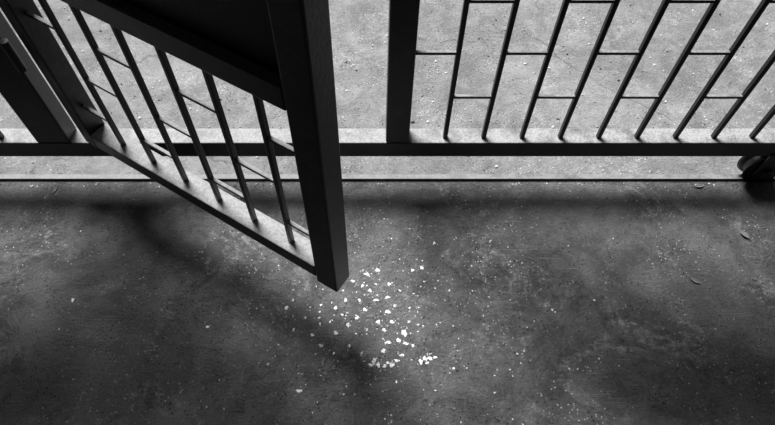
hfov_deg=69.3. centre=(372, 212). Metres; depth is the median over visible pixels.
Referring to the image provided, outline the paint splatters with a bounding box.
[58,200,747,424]
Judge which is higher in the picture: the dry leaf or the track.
the track
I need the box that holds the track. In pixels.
[0,174,774,180]
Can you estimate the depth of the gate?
1.62 m
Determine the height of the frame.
1.786 m
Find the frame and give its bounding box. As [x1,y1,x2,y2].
[0,0,348,291]
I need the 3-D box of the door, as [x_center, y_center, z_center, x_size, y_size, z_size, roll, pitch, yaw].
[-0.457,-0.680,0.541,0.778,1.072,0.004,28,61,17]
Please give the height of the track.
0.010 m
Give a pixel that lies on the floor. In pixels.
(41, 273)
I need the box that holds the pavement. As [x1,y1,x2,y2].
[0,0,774,173]
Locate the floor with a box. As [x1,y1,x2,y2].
[0,181,774,424]
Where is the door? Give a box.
[121,0,279,74]
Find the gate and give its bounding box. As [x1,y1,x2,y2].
[0,0,774,181]
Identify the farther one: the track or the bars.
the track
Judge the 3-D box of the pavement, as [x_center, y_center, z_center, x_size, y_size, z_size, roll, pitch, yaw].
[0.000,-3.358,4.072,12.000,0.120,7.889,0,56,0]

